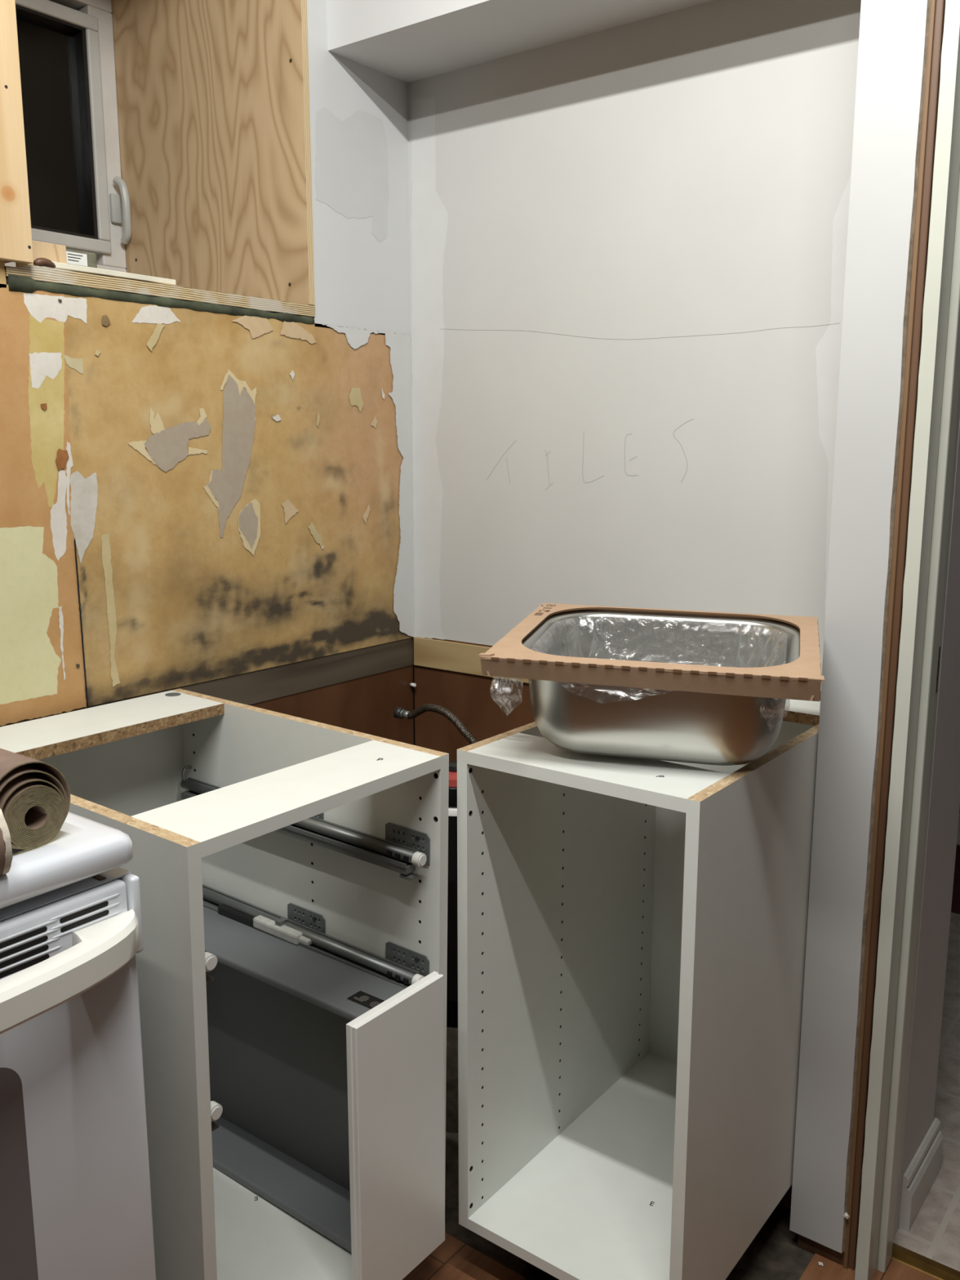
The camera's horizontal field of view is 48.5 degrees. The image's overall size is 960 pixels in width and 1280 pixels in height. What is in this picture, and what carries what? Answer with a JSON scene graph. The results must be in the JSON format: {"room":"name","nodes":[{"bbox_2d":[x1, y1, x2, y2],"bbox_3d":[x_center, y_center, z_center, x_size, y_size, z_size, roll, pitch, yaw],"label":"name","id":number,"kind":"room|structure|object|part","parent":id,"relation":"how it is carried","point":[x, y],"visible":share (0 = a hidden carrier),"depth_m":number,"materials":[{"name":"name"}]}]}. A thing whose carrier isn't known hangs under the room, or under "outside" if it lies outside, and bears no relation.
{"room":"kitchen under renovation","nodes":[
{"label":"kitchen under renovation","id":0,"kind":"room"},
{"bbox_2d":[16,10,127,272],"bbox_3d":[-1.415,-1.055,2.461,0.050,1.400,1.500,8,13,37],"label":"night sky","id":1,"kind":"structure","parent":0,"point":[43,52],"depth_m":2.77,"materials":[{"name":"black"}]},
{"bbox_2d":[0,0,414,745],"bbox_3d":[-1.947,-0.059,0.435,0.573,2.560,5.202,8,13,37],"label":"wall","id":2,"kind":"structure","parent":0,"point":[219,505],"depth_m":1.94,"materials":[{"name":"brown paper"}]},
{"bbox_2d":[0,0,33,263],"bbox_3d":[-0.751,-0.968,1.374,0.019,0.884,0.298,8,13,37],"label":"board","id":3,"kind":"object","parent":2,"relation":"attached to","point":[15,233],"visible":1,"depth_m":1.52,"materials":[{"name":"beige wood"}]},
{"bbox_2d":[4,0,315,305],"bbox_3d":[-0.744,-1.000,1.914,0.622,0.754,0.602,8,13,37],"label":"window","id":4,"kind":"structure","parent":2,"relation":"in","point":[104,198],"depth_m":2.15,"materials":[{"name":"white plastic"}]},
{"bbox_2d":[4,265,315,316],"bbox_3d":[-0.725,-0.613,1.958,0.563,0.022,0.618,8,13,37],"label":"window sill","id":5,"kind":"structure","parent":2,"relation":"attached to","point":[43,273],"depth_m":1.75,"materials":[{"name":"brown wood"}]},
{"bbox_2d":[15,240,66,266],"bbox_3d":[-0.678,-0.590,1.646,0.035,0.041,0.066,8,13,37],"label":"wood offcut","id":6,"kind":"object","parent":5,"relation":"on","point":[53,252],"visible":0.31,"depth_m":1.64,"materials":[{"name":"brown wood"}]},
{"bbox_2d":[33,257,55,267],"bbox_3d":[-0.652,-0.565,1.596,0.012,0.014,0.034,8,13,37],"label":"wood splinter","id":7,"kind":"object","parent":5,"relation":"on","point":[39,261],"visible":1,"depth_m":1.59,"materials":[{"name":"brown wood"}]},
{"bbox_2d":[66,248,97,267],"bbox_3d":[-0.669,-0.610,1.733,0.025,0.048,0.094,8,13,37],"label":"packet","id":8,"kind":"object","parent":5,"relation":"on","point":[76,257],"visible":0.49,"depth_m":1.74,"materials":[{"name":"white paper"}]},
{"bbox_2d":[52,261,176,284],"bbox_3d":[-0.596,-0.587,1.712,0.037,0.008,0.232,8,13,37],"label":"strip","id":9,"kind":"object","parent":5,"relation":"on","point":[95,271],"visible":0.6,"depth_m":1.70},
{"bbox_2d":[5,272,314,324],"bbox_3d":[-0.508,-0.566,1.799,0.028,0.028,0.612,8,13,37],"label":"foam sealant","id":10,"kind":"object","parent":2,"relation":"attached to","point":[15,283],"visible":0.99,"depth_m":1.73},
{"bbox_2d":[393,703,478,744],"bbox_3d":[-0.041,0.519,2.080,0.286,0.798,0.046,5,11,26],"label":"supply hose","id":11,"kind":"object","parent":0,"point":[398,713],"visible":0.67,"depth_m":2.02,"materials":[{"name":"metal"}]},
{"bbox_2d":[407,0,861,761],"bbox_3d":[0.282,-0.350,2.048,0.995,2.560,0.110,8,13,37],"label":"wall","id":12,"kind":"structure","parent":0,"point":[628,242],"depth_m":1.94,"materials":[{"name":"paint"}]},
{"bbox_2d":[409,682,416,686],"bbox_3d":[-0.150,0.100,2.376,0.008,0.009,0.015,-9,14,-41],"label":"pipe stub","id":13,"kind":"object","parent":12,"relation":"attached to","point":[411,683],"visible":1,"depth_m":2.37,"materials":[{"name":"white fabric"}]},
{"bbox_2d":[413,636,528,683],"bbox_3d":[0.099,0.057,2.188,0.616,0.064,0.006,8,13,37],"label":"board","id":14,"kind":"object","parent":12,"relation":"attached to","point":[430,653],"visible":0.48,"depth_m":2.31,"materials":[{"name":"brown wood"}]},
{"bbox_2d":[326,0,714,83],"bbox_3d":[0.180,-1.325,1.736,0.995,0.531,0.226,8,13,37],"label":"soffit","id":15,"kind":"structure","parent":12,"relation":"attached to","point":[406,41],"depth_m":1.90,"materials":[{"name":"white paint"}]},
{"bbox_2d":[402,1132,939,1279],"bbox_3d":[0.141,1.493,-0.831,4.600,0.054,5.310,8,13,37],"label":"floor","id":16,"kind":"structure","parent":0,"point":[774,1253],"depth_m":1.73,"materials":[{"name":"brown wood"}]},
{"bbox_2d":[0,811,155,1279],"bbox_3d":[-0.801,0.567,1.021,0.680,1.120,0.762,8,13,37],"label":"stove","id":17,"kind":"object","parent":16,"relation":"on","point":[76,1202],"visible":0.98,"depth_m":1.06,"materials":[{"name":"white metal"}]},
{"bbox_2d":[0,808,13,875],"bbox_3d":[-0.488,0.191,0.954,0.111,0.069,0.069,-10,14,-44],"label":"roll","id":18,"kind":"object","parent":17,"relation":"on","point":[6,851],"visible":1,"depth_m":0.97,"materials":[{"name":"paper"}]},
{"bbox_2d":[0,748,70,849],"bbox_3d":[-0.499,0.155,1.086,0.150,0.089,0.088,8,13,37],"label":"roll","id":19,"kind":"object","parent":17,"relation":"on","point":[35,795],"visible":0.96,"depth_m":1.05,"materials":[{"name":"paper"}]},
{"bbox_3d":[-0.602,0.337,0.825,0.050,0.086,0.736,8,13,37],"label":"vent panel","id":20,"kind":"part","parent":17,"relation":"part of","materials":[{"name":"white plastic"}]},
{"bbox_2d":[0,811,133,908],"bbox_3d":[-0.826,0.232,0.979,0.618,0.032,0.762,8,13,37],"label":"cooktop","id":21,"kind":"object","parent":17,"relation":"in","point":[83,848],"depth_m":1.04,"materials":[{"name":"white"}]},
{"bbox_3d":[-0.557,0.350,0.793,0.066,0.037,0.740,8,13,37],"label":"door handle","id":22,"kind":"part","parent":17,"relation":"part of","materials":[{"name":"white plastic"}]},
{"bbox_3d":[-0.605,0.671,0.889,0.041,0.592,0.755,8,13,37],"label":"oven door","id":23,"kind":"part","parent":17,"relation":"part of","materials":[{"name":"white ceramic"}]},
{"bbox_3d":[-0.383,0.280,1.122,0.076,0.084,0.012,8,13,37],"label":"trim","id":24,"kind":"part","parent":17,"relation":"part of","materials":[{"name":"white plastic"}]},
{"bbox_2d":[0,688,448,1279],"bbox_3d":[-0.412,0.586,1.573,0.635,0.877,0.448,9,13,36],"label":"base cabinet","id":25,"kind":"object","parent":16,"relation":"on","point":[329,841],"depth_m":1.56,"materials":[{"name":"white laminate"}]},
{"bbox_3d":[-0.644,0.494,1.737,0.008,0.724,0.412,9,14,36],"label":"panel","id":26,"kind":"part","parent":25,"relation":"part of","materials":[{"name":"white laminate"}]},
{"bbox_3d":[-0.554,0.558,1.404,0.602,0.762,0.018,9,14,36],"label":"panel","id":27,"kind":"part","parent":25,"relation":"part of","materials":[{"name":"white laminate"}]},
{"bbox_3d":[-0.424,0.894,1.638,0.588,0.018,0.412,9,14,36],"label":"panel","id":28,"kind":"part","parent":25,"relation":"part of","materials":[{"name":"white laminate"}]},
{"bbox_3d":[-0.278,0.451,1.706,0.084,0.044,0.002,9,14,36],"label":"mounting plate","id":29,"kind":"part","parent":25,"relation":"part of","materials":[{"name":"grey metal"}]},
{"bbox_3d":[-0.294,0.497,1.741,0.602,0.762,0.018,9,14,36],"label":"panel","id":30,"kind":"part","parent":25,"relation":"part of","materials":[{"name":"white laminate"}]},
{"bbox_3d":[-0.276,0.267,1.671,0.084,0.044,0.002,9,14,36],"label":"mounting plate","id":31,"kind":"part","parent":25,"relation":"part of","materials":[{"name":"grey metal"}]},
{"bbox_3d":[-0.344,0.664,1.658,0.601,0.426,0.179,8,13,37],"label":"drawer","id":32,"kind":"part","parent":25,"relation":"part of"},
{"bbox_3d":[-0.108,0.478,1.580,0.084,0.044,0.002,9,13,36],"label":"mounting plate","id":33,"kind":"part","parent":25,"relation":"part of","materials":[{"name":"grey metal"}]},
{"bbox_3d":[-0.105,0.293,1.544,0.084,0.044,0.002,9,14,36],"label":"mounting plate","id":34,"kind":"part","parent":25,"relation":"part of","materials":[{"name":"grey metal"}]},
{"bbox_2d":[445,760,458,1133],"bbox_3d":[-0.044,0.584,2.053,0.132,0.720,0.132,8,13,37],"label":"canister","id":35,"kind":"object","parent":16,"relation":"on","point":[451,1077],"visible":0.06,"depth_m":2.00,"materials":[{"name":"black"}]},
{"bbox_3d":[-0.044,0.250,1.993,0.116,0.018,0.116,8,13,37],"label":"lid","id":36,"kind":"part","parent":35,"relation":"part of","materials":[{"name":"red plastic"}]},
{"bbox_3d":[-0.044,0.235,1.991,0.044,0.012,0.044,8,13,37],"label":"knob","id":37,"kind":"part","parent":35,"relation":"part of","materials":[{"name":"black plastic"}]},
{"bbox_2d":[457,698,820,1279],"bbox_3d":[0.300,0.564,1.720,0.377,0.876,0.605,8,13,37],"label":"base cabinet","id":38,"kind":"object","parent":16,"relation":"on","point":[632,931],"visible":0.84,"depth_m":1.63,"materials":[{"name":"white laminate"}]},
{"bbox_3d":[0.095,0.957,1.691,0.063,0.114,0.063,8,13,37],"label":"leg","id":39,"kind":"part","parent":38,"relation":"part of","materials":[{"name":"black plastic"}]},
{"bbox_3d":[0.158,0.489,1.817,0.018,0.762,0.605,8,13,37],"label":"panel","id":40,"kind":"part","parent":38,"relation":"part of","materials":[{"name":"white laminate"}]},
{"bbox_3d":[0.296,0.875,1.771,0.341,0.018,0.591,8,13,37],"label":"panel","id":41,"kind":"part","parent":38,"relation":"part of","materials":[{"name":"white laminate"}]},
{"bbox_2d":[521,609,799,765],"bbox_3d":[0.257,0.068,1.522,0.395,0.163,0.338,3,11,16],"label":"sink bowl","id":42,"kind":"object","parent":38,"relation":"on","point":[673,726],"visible":0.67,"depth_m":1.42,"materials":[{"name":"silver metal"}]},
{"bbox_2d":[489,616,787,719],"bbox_3d":[0.224,0.065,1.511,0.418,0.144,0.327,3,11,16],"label":"plastic film","id":43,"kind":"object","parent":42,"relation":"in","point":[549,642],"visible":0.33,"depth_m":1.56,"materials":[{"name":"clear plastic"}]},
{"bbox_2d":[478,603,824,701],"bbox_3d":[0.255,0.008,1.502,0.431,0.054,0.363,3,11,16],"label":"cardboard collar","id":44,"kind":"object","parent":42,"relation":"attached to","point":[801,679],"visible":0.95,"depth_m":1.35,"materials":[{"name":"brown cardboard"}]},
{"bbox_3d":[0.469,0.470,1.929,0.341,0.724,0.008,8,13,37],"label":"panel","id":45,"kind":"part","parent":38,"relation":"part of","materials":[{"name":"white laminate"}]},
{"bbox_3d":[0.443,0.528,1.603,0.018,0.762,0.605,8,13,37],"label":"panel","id":46,"kind":"part","parent":38,"relation":"part of","materials":[{"name":"white laminate"}]},
{"bbox_2d":[413,637,959,813],"bbox_3d":[2.015,-0.307,1.807,5.150,2.560,2.080,8,13,37],"label":"wall","id":47,"kind":"structure","parent":0,"point":[413,637],"depth_m":3.17,"materials":[{"name":"paint"}]},
{"bbox_2d":[956,813,959,843],"bbox_3d":[2.611,0.765,2.795,5.050,0.100,0.015,8,13,37],"label":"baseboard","id":48,"kind":"structure","parent":47,"relation":"attached to","point":[958,828],"depth_m":3.55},
{"bbox_2d":[789,0,930,1253],"bbox_3d":[0.613,-0.285,1.588,0.089,2.525,0.228,8,13,37],"label":"wall","id":49,"kind":"structure","parent":0,"point":[893,36],"depth_m":1.53,"materials":[{"name":"white paint"}]},
{"bbox_2d":[843,1212,849,1218],"bbox_3d":[0.579,0.911,1.685,0.010,0.011,0.005,8,13,37],"label":"crumb","id":50,"kind":"object","parent":49,"relation":"attached to","point":[846,1215],"visible":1,"depth_m":1.68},
{"bbox_2d":[778,843,959,1271],"bbox_3d":[2.009,0.971,2.071,5.200,0.051,2.135,8,13,37],"label":"floor tile","id":51,"kind":"structure","parent":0,"point":[934,1234],"depth_m":1.99,"materials":[{"name":"beige tile"}]},
{"bbox_2d":[891,1243,959,1279],"bbox_3d":[0.997,1.044,1.506,0.822,0.009,0.043,8,13,37],"label":"trim","id":52,"kind":"structure","parent":51,"relation":"on","point":[928,1266],"depth_m":1.71,"materials":[{"name":"gold metal"}]},
{"bbox_2d":[951,844,959,914],"bbox_3d":[1.321,0.705,3.369,0.800,0.011,0.540,8,13,37],"label":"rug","id":53,"kind":"object","parent":51,"relation":"on","point":[955,908],"visible":0.02,"depth_m":3.18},
{"bbox_2d":[797,0,945,1270],"bbox_3d":[0.657,-0.275,1.631,0.094,2.560,0.329,8,13,37],"label":"door frame","id":54,"kind":"structure","parent":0,"point":[847,1258],"depth_m":1.52,"materials":[{"name":"brown wood"}]},
{"bbox_2d":[896,422,959,1232],"bbox_3d":[0.749,-0.278,1.649,0.028,2.560,0.200,8,13,37],"label":"wall","id":55,"kind":"structure","parent":0,"point":[944,800],"depth_m":1.75,"materials":[{"name":"paint"}]},
{"bbox_2d":[898,1117,942,1231],"bbox_3d":[0.774,0.932,1.865,0.016,0.100,0.198,8,13,37],"label":"baseboard","id":56,"kind":"structure","parent":55,"relation":"attached to","point":[918,1179],"depth_m":1.84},
{"bbox_3d":[2.012,-0.064,0.461,3.500,2.560,0.120,8,13,37],"label":"wall","id":57,"kind":"structure","parent":0,"visible":0},
{"bbox_2d":[854,0,959,1279],"bbox_3d":[0.649,-0.252,1.505,0.033,2.560,0.154,8,13,37],"label":"door frame","id":58,"kind":"structure","parent":57,"relation":"attached to","point":[938,404],"depth_m":1.53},
{"bbox_2d":[935,646,940,693],"bbox_3d":[0.685,0.046,1.599,0.002,0.070,0.020,8,13,37],"label":"strike plate","id":59,"kind":"object","parent":57,"relation":"attached to","point":[940,646],"visible":0.49,"depth_m":1.60,"materials":[{"name":"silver metal"}]}
]}

